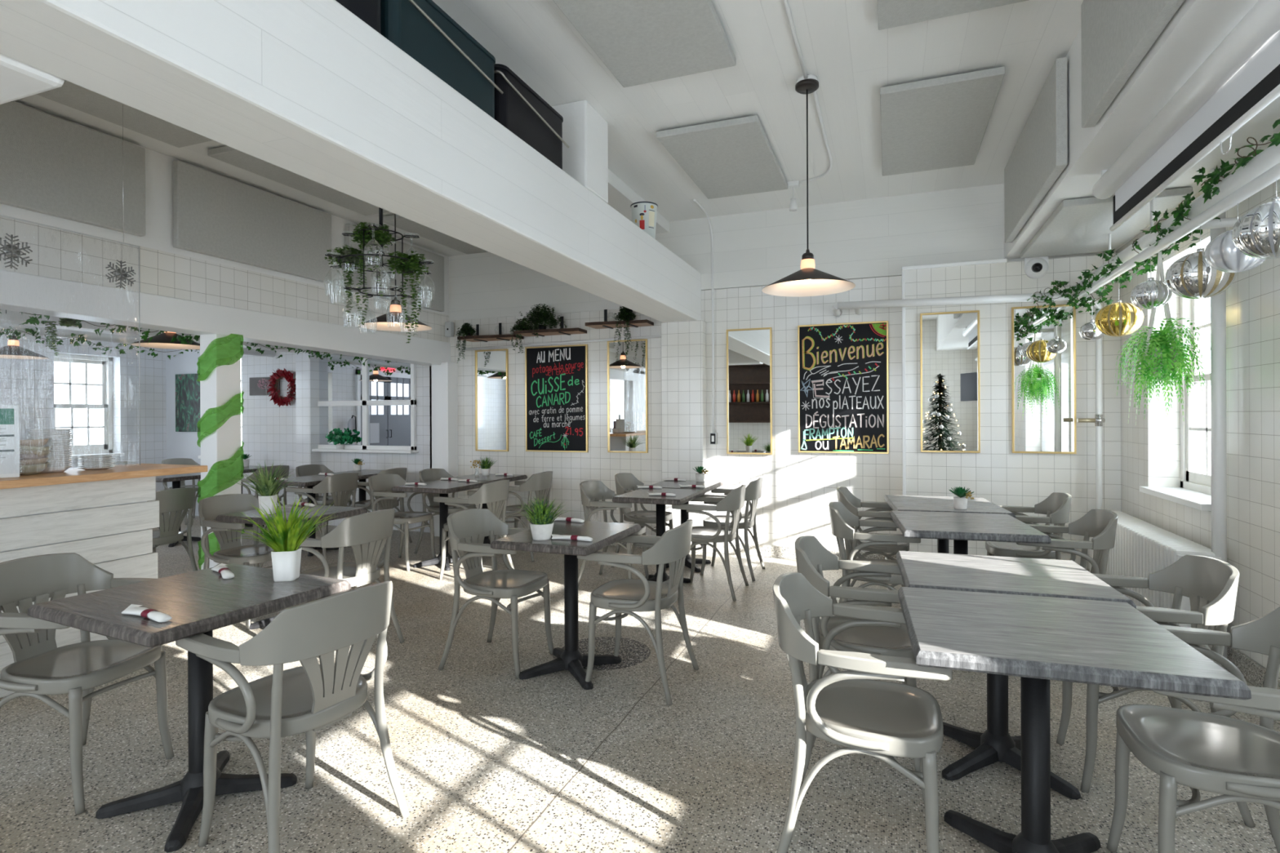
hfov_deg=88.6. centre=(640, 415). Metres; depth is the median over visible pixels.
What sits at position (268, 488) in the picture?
potted grass
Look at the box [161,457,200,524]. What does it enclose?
armchair
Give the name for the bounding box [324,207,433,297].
glass rack
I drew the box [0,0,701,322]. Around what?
beam
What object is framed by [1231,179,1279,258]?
ball ornament
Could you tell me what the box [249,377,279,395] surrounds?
picture
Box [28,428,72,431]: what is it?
bowl
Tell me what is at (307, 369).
column
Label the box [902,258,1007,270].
trim
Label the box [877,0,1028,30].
acoustic panel
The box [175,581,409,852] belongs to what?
armchair
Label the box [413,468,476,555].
armchair
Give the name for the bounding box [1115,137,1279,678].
wall
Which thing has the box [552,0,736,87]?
acoustic panel
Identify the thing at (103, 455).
plate
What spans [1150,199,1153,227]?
hanger
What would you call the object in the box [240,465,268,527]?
dining table
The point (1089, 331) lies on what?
ball ornament
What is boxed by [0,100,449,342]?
wall
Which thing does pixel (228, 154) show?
acoustic panel
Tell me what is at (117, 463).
armchair
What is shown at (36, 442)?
bowl
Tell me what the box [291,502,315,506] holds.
roll
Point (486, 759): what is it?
floor
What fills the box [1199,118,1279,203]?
ivy garland
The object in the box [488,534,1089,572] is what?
baseboard
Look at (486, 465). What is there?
potted grass
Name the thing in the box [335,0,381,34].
bin
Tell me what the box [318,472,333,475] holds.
roll
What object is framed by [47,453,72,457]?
bowl
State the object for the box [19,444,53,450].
bowl
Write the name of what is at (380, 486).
armchair
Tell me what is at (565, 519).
roll
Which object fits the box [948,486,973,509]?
potted succulent
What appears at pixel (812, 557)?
armchair
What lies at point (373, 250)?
wine glass
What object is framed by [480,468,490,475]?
pot
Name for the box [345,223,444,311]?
acoustic panel
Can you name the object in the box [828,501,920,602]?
armchair
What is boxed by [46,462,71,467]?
bowl
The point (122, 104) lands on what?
screen
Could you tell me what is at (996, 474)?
wall
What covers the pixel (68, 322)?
trailing plant
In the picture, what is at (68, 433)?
bowl
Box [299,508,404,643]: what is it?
armchair
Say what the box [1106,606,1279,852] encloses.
armchair
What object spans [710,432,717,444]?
light switch
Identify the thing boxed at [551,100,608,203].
column
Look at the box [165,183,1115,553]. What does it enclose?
wall
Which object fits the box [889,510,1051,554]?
dining table
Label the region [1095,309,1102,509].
pipe
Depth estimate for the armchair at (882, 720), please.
1.95 m
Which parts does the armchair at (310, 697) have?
armrest, leg, leg, seat, leg, backrest, leg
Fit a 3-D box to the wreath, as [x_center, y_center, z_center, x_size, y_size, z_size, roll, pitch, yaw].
[-4.639,-0.366,8.498,0.494,0.514,0.154,0,0,21]
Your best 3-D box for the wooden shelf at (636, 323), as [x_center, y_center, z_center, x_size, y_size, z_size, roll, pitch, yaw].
[-0.216,-1.011,6.766,0.670,0.178,0.275,0,0,21]
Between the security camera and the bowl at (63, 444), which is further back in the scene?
the security camera
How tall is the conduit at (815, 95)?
0.027 m
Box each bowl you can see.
[19,438,49,446]
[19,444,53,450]
[19,449,51,455]
[19,453,48,460]
[19,457,48,465]
[19,462,48,475]
[27,436,71,439]
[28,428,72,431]
[28,431,71,433]
[28,432,72,435]
[29,435,71,437]
[44,443,71,446]
[45,461,71,465]
[46,440,72,444]
[46,454,71,458]
[46,458,71,462]
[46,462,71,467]
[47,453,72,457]
[47,457,71,461]
[48,439,72,441]
[48,450,71,454]
[49,446,71,450]
[50,448,72,452]
[51,444,72,448]
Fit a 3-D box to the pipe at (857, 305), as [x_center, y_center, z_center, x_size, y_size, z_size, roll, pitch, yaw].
[2.628,-0.971,5.669,1.902,0.107,0.294,0,0,22]
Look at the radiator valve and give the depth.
5.11 m
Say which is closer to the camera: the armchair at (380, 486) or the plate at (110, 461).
the plate at (110, 461)
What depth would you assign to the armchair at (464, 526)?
3.69 m
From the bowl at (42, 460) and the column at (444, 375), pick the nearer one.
the bowl at (42, 460)
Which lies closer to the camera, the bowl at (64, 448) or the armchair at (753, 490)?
the bowl at (64, 448)
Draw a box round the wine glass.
[370,249,391,292]
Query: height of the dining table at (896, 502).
0.750 m
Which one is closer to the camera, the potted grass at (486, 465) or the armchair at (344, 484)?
the armchair at (344, 484)
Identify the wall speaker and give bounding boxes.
[444,321,453,337]
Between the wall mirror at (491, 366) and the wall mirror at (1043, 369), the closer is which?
the wall mirror at (1043, 369)
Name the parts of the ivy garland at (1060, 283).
stem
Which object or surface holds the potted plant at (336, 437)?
on the window at (375, 404)
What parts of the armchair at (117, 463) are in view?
backrest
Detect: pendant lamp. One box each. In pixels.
[0,333,49,359]
[130,331,199,349]
[357,213,431,331]
[761,78,855,297]
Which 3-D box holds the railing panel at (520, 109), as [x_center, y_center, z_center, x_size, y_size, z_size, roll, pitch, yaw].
[-0.707,-1.590,3.611,0.343,0.320,0.711,0,0,21]
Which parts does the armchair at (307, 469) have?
backrest, seat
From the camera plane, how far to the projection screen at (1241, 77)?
2.49 m
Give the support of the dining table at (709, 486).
on the floor
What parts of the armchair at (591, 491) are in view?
leg, backrest, leg, armrest, leg, seat, leg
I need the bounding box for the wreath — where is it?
[266,368,295,407]
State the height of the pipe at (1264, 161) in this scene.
0.211 m
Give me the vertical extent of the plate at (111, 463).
0.015 m
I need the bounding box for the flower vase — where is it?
[470,460,481,475]
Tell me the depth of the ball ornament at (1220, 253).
2.78 m
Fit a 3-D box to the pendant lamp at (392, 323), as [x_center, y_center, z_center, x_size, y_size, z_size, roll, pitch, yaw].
[-1.893,-1.276,5.066,0.536,1.180,0.536,0,0,21]
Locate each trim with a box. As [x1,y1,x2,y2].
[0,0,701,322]
[0,53,64,104]
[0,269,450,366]
[0,309,317,353]
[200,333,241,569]
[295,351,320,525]
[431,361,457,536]
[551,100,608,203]
[661,320,706,542]
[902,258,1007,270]
[902,270,906,495]
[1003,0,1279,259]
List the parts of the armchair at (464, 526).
leg, backrest, armrest, leg, seat, leg, armrest, leg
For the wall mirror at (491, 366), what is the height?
1.155 m
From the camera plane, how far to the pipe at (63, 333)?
6.66 m
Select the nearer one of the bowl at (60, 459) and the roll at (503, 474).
the bowl at (60, 459)
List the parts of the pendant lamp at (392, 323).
lamp shade, cord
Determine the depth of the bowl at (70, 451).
3.61 m
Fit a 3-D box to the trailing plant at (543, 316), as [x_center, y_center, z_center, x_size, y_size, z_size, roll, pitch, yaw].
[-1.067,-1.016,7.052,0.554,0.374,0.470,0,0,12]
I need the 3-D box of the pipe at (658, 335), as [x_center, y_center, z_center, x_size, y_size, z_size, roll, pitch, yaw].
[-0.911,-0.793,7.144,2.480,0.068,0.028,0,0,21]
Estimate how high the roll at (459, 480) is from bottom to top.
0.025 m
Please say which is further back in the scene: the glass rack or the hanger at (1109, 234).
the hanger at (1109, 234)
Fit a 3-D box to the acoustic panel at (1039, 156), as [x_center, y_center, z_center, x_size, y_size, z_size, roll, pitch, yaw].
[2.606,-1.666,4.392,0.055,0.590,1.730,0,0,21]
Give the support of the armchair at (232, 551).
on the floor
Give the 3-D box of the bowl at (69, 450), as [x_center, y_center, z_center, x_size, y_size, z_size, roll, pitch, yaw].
[-3.278,0.204,3.647,0.186,0.033,0.186,0,0,-41]
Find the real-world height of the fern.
0.992 m
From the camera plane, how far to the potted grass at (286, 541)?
2.51 m
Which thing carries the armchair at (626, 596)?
on the floor
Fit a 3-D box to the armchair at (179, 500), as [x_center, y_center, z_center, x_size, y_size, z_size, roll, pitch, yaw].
[-3.801,0.977,5.104,0.510,0.839,0.549,0,0,15]
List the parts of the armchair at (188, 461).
backrest, seat, leg, leg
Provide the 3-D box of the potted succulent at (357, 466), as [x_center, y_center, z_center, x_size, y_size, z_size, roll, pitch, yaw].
[-3.323,0.567,7.692,0.151,0.142,0.140,0,0,21]
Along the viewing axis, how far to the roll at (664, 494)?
5.12 m
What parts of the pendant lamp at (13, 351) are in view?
lamp shade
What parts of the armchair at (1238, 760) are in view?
leg, leg, armrest, seat, armrest, backrest, leg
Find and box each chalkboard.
[524,344,588,452]
[797,320,888,453]
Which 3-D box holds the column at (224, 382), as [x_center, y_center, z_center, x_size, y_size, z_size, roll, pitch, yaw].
[-3.285,0.360,5.141,0.180,2.060,0.205,0,0,21]
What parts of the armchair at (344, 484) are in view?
armrest, leg, leg, backrest, leg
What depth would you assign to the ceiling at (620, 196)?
5.16 m
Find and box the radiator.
[1089,511,1221,627]
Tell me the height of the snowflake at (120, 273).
0.161 m
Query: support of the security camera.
attached to the wall at (996, 474)
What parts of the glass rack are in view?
hanging rod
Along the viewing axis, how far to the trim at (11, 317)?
6.00 m
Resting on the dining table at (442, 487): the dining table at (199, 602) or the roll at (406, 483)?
the roll at (406, 483)
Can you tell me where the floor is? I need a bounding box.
[0,513,1279,852]
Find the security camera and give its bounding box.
[1024,256,1048,279]
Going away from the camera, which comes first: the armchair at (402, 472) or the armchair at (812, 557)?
the armchair at (812, 557)
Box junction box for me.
[796,74,817,82]
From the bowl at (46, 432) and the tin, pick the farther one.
the tin
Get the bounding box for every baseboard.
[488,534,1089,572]
[1226,646,1279,689]
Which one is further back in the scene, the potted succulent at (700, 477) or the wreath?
the wreath
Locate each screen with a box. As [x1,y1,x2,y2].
[0,104,140,465]
[1092,0,1279,231]
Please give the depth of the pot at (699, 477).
6.19 m
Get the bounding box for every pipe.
[0,322,275,356]
[460,334,661,351]
[831,291,1078,318]
[1072,162,1279,310]
[1074,143,1279,295]
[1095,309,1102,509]
[1209,167,1226,658]
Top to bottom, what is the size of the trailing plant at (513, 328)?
0.388 m
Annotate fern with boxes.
[1115,251,1210,421]
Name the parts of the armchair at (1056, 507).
armrest, seat, armrest, leg, backrest, leg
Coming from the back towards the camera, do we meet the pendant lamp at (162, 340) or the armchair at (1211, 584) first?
the pendant lamp at (162, 340)
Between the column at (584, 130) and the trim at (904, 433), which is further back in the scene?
the trim at (904, 433)
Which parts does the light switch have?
plate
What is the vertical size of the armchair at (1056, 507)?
0.839 m
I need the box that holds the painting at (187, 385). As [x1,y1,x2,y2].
[175,373,200,431]
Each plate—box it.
[76,454,114,458]
[77,457,115,460]
[77,460,115,464]
[77,462,115,466]
[77,463,115,467]
[77,465,115,470]
[78,458,115,462]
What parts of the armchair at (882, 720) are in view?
leg, backrest, leg, armrest, seat, armrest, leg, leg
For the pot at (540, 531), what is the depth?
3.31 m
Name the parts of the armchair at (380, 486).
leg, backrest, armrest, leg, leg, seat, leg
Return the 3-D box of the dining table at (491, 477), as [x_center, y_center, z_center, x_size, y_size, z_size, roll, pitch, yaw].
[-1.614,1.006,6.795,0.598,0.750,0.709,0,0,21]
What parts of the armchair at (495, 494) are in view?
leg, seat, armrest, armrest, leg, backrest, leg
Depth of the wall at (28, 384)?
8.89 m
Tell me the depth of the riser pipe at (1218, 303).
3.54 m
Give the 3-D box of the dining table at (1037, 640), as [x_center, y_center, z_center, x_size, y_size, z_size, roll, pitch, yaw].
[1.184,0.998,1.969,0.724,0.750,0.704,0,0,18]
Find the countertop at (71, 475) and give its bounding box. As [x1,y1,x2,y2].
[0,463,207,488]
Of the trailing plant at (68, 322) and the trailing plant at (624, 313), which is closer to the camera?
the trailing plant at (68, 322)
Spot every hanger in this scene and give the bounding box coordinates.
[1108,233,1111,259]
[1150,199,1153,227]
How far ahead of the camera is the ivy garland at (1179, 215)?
3.98 m
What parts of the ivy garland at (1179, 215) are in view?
stem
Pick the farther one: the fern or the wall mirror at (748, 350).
the wall mirror at (748, 350)
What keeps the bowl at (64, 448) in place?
in the bowl at (69, 446)
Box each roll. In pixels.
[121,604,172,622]
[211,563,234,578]
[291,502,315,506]
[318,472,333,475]
[404,482,426,485]
[440,477,458,480]
[457,479,477,482]
[495,473,514,475]
[551,533,592,541]
[552,516,584,522]
[637,485,662,488]
[647,492,675,496]
[663,478,685,480]
[680,484,705,488]
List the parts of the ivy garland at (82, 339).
stem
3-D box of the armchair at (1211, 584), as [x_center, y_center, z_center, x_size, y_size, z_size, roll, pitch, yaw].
[1.903,0.954,2.490,0.510,0.839,0.549,0,0,21]
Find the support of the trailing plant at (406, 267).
hanging from the glass rack
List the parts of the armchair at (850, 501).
leg, backrest, armrest, armrest, seat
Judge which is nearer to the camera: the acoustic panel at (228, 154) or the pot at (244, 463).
the acoustic panel at (228, 154)
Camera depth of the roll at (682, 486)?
5.69 m
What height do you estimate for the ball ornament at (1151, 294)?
0.312 m
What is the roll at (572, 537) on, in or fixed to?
on the dining table at (603, 534)
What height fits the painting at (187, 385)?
0.810 m
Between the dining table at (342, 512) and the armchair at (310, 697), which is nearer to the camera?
the armchair at (310, 697)
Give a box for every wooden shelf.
[457,323,524,342]
[513,316,586,336]
[585,309,653,328]
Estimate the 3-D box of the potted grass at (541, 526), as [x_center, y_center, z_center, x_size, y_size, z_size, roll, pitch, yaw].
[-0.514,0.514,3.348,0.313,0.230,0.324,0,0,21]
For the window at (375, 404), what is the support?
attached to the wall at (798, 488)
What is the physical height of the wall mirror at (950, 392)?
1.215 m
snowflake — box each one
[0,233,32,269]
[105,259,135,288]
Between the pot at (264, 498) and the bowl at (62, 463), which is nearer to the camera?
the bowl at (62, 463)
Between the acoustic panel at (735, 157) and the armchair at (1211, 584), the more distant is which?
the acoustic panel at (735, 157)
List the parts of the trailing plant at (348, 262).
pot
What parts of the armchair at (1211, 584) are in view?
leg, leg, armrest, armrest, leg, backrest, leg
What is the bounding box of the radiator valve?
[1076,414,1105,426]
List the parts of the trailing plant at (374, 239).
pot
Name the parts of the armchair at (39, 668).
armrest, backrest, leg, seat, leg, armrest, leg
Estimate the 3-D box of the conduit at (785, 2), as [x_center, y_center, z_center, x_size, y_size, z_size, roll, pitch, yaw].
[0.444,-1.972,2.489,0.024,0.027,2.980,0,0,21]
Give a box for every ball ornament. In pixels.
[1079,320,1104,340]
[1094,275,1143,336]
[1130,256,1172,309]
[1164,225,1237,299]
[1204,203,1266,272]
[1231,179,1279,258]
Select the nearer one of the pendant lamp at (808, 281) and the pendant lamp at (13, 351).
the pendant lamp at (808, 281)
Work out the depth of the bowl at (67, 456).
3.61 m
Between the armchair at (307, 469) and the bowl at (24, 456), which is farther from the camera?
the armchair at (307, 469)
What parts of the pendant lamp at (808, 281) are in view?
cord, bulb, lamp shade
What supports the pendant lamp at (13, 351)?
hanging from the ceiling
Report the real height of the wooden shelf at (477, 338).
0.178 m
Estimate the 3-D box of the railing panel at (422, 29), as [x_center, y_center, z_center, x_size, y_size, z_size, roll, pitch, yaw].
[-0.969,-1.583,2.919,0.343,0.310,0.771,0,0,21]
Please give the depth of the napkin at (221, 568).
2.61 m
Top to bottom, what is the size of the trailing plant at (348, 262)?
0.424 m
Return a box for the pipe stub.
[1195,216,1241,230]
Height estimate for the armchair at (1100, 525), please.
0.839 m
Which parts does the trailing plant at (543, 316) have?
pot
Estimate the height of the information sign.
0.370 m
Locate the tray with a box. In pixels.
[40,465,72,473]
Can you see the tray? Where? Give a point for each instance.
(50, 469)
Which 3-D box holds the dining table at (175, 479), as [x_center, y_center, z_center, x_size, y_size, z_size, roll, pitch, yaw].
[-5.115,1.021,7.234,0.638,0.750,0.699,0,0,21]
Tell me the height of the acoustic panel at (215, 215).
0.620 m
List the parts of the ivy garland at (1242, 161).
stem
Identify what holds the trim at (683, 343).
attached to the wall at (798, 488)
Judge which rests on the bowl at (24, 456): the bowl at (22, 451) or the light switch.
the bowl at (22, 451)
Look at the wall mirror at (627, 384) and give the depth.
6.88 m
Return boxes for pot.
[240,458,249,466]
[257,493,277,514]
[271,546,302,582]
[352,464,361,471]
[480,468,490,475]
[529,521,554,540]
[695,473,704,481]
[953,496,967,509]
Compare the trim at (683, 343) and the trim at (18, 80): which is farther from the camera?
the trim at (683, 343)
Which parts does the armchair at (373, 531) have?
armrest, seat, leg, backrest, leg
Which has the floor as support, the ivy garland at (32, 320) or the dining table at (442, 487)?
the dining table at (442, 487)
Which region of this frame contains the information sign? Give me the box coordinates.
[0,404,19,478]
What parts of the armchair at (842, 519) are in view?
leg, backrest, leg, seat, armrest, armrest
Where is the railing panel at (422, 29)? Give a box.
[380,0,503,119]
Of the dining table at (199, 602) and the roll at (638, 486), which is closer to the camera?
the dining table at (199, 602)
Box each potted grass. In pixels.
[227,494,336,582]
[228,461,297,514]
[477,456,496,475]
[511,497,568,540]
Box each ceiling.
[14,93,669,256]
[431,0,1083,222]
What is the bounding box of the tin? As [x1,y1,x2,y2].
[630,201,657,239]
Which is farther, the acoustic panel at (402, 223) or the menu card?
the acoustic panel at (402, 223)
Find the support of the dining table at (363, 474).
on the floor
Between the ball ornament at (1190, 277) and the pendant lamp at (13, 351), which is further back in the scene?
the pendant lamp at (13, 351)
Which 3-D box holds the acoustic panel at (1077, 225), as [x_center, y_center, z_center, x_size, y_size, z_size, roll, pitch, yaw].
[3.168,-1.316,4.608,0.650,0.045,1.430,0,0,21]
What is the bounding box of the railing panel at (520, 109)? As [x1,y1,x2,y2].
[493,63,568,169]
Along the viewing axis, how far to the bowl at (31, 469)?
3.48 m
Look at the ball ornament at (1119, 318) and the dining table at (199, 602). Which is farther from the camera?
the ball ornament at (1119, 318)
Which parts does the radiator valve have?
valve handle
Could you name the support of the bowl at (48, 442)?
in the bowl at (60, 440)
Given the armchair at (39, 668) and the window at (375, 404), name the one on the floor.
the armchair at (39, 668)
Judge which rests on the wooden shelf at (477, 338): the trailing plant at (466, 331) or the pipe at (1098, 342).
the trailing plant at (466, 331)
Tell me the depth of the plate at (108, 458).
3.80 m
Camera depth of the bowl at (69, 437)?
3.59 m
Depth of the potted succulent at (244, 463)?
8.35 m
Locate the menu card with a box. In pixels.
[19,414,34,439]
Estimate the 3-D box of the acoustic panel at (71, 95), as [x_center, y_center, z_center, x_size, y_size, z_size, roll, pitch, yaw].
[-3.050,-1.827,3.642,0.670,0.045,1.420,0,0,21]
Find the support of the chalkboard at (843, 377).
attached to the wall at (798, 488)
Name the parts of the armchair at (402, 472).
armrest, seat, backrest, leg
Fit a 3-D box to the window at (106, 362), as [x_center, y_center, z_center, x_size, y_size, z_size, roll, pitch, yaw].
[-7.234,-0.128,8.541,0.340,1.335,0.750,0,0,21]
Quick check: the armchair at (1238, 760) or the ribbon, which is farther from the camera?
the ribbon
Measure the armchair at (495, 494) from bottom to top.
0.839 m
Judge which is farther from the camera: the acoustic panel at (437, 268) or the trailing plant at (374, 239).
the acoustic panel at (437, 268)
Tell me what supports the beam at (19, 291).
attached to the wall at (59, 254)
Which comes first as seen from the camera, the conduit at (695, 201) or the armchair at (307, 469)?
the conduit at (695, 201)
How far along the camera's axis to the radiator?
4.08 m
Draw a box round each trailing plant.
[44,317,79,355]
[324,244,368,324]
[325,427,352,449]
[351,222,395,324]
[386,250,429,342]
[456,323,475,363]
[508,318,533,352]
[515,303,566,337]
[613,306,635,364]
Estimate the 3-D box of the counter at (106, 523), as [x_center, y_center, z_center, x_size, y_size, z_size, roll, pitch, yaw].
[-3.534,0.875,2.924,0.492,1.036,2.360,0,0,21]
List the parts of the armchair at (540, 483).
armrest, leg, seat, armrest, leg, backrest, leg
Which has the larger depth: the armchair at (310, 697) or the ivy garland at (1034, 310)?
the ivy garland at (1034, 310)
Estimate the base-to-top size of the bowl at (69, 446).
0.033 m
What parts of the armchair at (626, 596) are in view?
leg, armrest, leg, seat, armrest, leg, backrest, leg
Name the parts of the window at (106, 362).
sash, sash, sill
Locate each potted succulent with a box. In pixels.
[240,453,251,466]
[351,457,364,471]
[692,466,708,481]
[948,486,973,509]
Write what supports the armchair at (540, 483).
on the floor
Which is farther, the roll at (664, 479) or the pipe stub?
the roll at (664, 479)
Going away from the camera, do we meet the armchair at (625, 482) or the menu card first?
the menu card
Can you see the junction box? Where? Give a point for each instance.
(809, 76)
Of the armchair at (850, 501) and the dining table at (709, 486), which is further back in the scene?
the dining table at (709, 486)
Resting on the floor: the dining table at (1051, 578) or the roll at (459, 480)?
the dining table at (1051, 578)
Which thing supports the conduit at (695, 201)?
attached to the wall at (798, 488)
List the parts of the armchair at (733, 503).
leg, armrest, armrest, seat, leg, backrest, leg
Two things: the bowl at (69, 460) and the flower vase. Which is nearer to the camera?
the bowl at (69, 460)
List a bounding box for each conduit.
[693,199,714,432]
[782,0,807,79]
[799,90,832,183]
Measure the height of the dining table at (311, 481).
0.750 m
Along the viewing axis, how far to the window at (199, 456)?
9.04 m
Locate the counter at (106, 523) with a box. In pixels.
[0,475,159,697]
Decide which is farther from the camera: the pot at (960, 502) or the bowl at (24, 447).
the pot at (960, 502)
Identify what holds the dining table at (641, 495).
on the floor
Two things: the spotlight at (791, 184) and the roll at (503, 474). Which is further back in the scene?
the roll at (503, 474)
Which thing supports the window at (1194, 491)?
in the wall at (1151, 446)
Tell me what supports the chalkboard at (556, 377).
attached to the wall at (798, 488)
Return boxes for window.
[53,353,124,458]
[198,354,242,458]
[1139,296,1211,511]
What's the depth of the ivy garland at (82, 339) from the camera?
6.45 m
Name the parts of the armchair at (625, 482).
leg, backrest, leg, seat, leg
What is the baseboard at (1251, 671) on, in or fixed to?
attached to the wall at (1151, 446)
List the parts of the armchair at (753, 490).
leg, leg, armrest, armrest, seat, leg, backrest, leg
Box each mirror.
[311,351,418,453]
[475,348,508,451]
[607,338,648,453]
[726,327,772,454]
[920,310,980,453]
[1011,304,1076,453]
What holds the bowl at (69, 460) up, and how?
on the bowl at (62, 463)
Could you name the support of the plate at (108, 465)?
on the plate at (82, 468)
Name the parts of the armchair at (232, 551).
leg, armrest, backrest, seat, leg, leg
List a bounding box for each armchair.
[0,552,173,814]
[113,461,159,528]
[149,487,197,571]
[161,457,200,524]
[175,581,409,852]
[198,493,273,630]
[240,465,288,542]
[285,472,360,560]
[295,464,351,533]
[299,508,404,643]
[347,467,412,547]
[368,473,435,571]
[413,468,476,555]
[433,480,515,579]
[438,508,554,679]
[495,471,552,561]
[577,480,648,586]
[577,519,698,705]
[610,472,673,567]
[671,484,748,601]
[700,477,764,581]
[773,572,952,852]
[792,535,919,772]
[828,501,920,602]
[836,486,909,603]
[985,492,1071,559]
[1016,509,1117,574]
[1056,554,1255,827]
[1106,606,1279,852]
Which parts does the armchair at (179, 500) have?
seat, backrest, leg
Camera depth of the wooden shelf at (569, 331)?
6.97 m
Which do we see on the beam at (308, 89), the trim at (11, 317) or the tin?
the tin
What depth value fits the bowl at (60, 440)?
3.62 m
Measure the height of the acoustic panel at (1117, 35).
0.590 m
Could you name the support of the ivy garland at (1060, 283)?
attached to the pipe at (857, 305)
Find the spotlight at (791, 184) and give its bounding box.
[786,180,799,211]
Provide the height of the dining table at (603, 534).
0.750 m
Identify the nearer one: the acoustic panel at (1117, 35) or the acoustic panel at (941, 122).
the acoustic panel at (1117, 35)
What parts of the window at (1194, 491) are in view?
sill, sash, sash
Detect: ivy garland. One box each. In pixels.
[0,311,396,367]
[0,326,199,359]
[1015,302,1043,342]
[1027,280,1081,308]
[1065,164,1231,316]
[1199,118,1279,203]
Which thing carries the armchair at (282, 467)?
on the floor
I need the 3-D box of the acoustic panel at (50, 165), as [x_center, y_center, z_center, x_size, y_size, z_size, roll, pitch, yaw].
[-3.655,-1.527,3.840,0.055,0.600,1.400,0,0,21]
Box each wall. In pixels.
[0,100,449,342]
[0,332,166,491]
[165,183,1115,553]
[905,253,1121,569]
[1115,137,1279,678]
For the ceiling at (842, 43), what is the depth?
3.87 m
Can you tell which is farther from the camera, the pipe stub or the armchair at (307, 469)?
the armchair at (307, 469)
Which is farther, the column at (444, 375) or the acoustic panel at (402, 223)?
the column at (444, 375)
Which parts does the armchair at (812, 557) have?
leg, backrest, leg, armrest, seat, armrest, leg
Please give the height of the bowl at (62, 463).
0.033 m
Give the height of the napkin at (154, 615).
0.025 m
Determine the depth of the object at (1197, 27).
3.02 m
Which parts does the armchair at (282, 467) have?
leg, seat, backrest, leg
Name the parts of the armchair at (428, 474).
leg, backrest, seat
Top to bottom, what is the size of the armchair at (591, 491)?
0.839 m
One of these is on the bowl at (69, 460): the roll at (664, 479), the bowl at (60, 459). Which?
the bowl at (60, 459)
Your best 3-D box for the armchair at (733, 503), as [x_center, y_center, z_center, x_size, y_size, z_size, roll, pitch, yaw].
[0.565,0.957,5.167,0.510,0.839,0.549,0,0,21]
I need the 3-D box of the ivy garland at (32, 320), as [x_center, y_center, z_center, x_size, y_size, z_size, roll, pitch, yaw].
[-3.542,-0.666,5.645,0.214,0.288,4.151,0,0,21]
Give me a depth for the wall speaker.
7.58 m
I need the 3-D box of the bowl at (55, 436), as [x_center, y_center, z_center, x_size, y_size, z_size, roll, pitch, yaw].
[-3.280,0.123,3.651,0.186,0.033,0.186,0,0,3]
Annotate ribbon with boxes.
[196,333,244,569]
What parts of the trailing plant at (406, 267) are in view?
pot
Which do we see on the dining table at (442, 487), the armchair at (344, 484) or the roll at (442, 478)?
the roll at (442, 478)
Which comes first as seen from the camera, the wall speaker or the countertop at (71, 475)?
the countertop at (71, 475)
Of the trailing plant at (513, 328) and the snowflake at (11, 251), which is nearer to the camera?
the snowflake at (11, 251)
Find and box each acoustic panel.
[0,101,145,236]
[35,80,213,147]
[172,160,331,283]
[207,146,390,215]
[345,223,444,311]
[382,214,488,253]
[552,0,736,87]
[656,115,787,199]
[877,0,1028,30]
[880,66,1004,176]
[1004,57,1067,242]
[1020,186,1192,257]
[1080,0,1184,128]
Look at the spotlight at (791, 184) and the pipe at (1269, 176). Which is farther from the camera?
the spotlight at (791, 184)
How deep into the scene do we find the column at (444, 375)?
7.53 m
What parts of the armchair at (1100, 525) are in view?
armrest, armrest, leg, backrest, leg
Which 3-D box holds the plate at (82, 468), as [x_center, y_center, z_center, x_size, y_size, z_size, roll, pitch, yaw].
[-3.191,0.304,3.849,0.174,0.015,0.174,0,0,39]
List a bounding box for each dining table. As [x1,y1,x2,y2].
[27,563,351,852]
[155,472,200,546]
[215,504,367,629]
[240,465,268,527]
[260,475,359,556]
[329,469,381,501]
[391,480,491,570]
[440,473,527,544]
[490,520,640,689]
[612,488,705,582]
[649,480,723,572]
[884,494,1015,553]
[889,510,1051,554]
[896,551,1136,799]
[897,586,1251,852]
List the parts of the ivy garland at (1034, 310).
stem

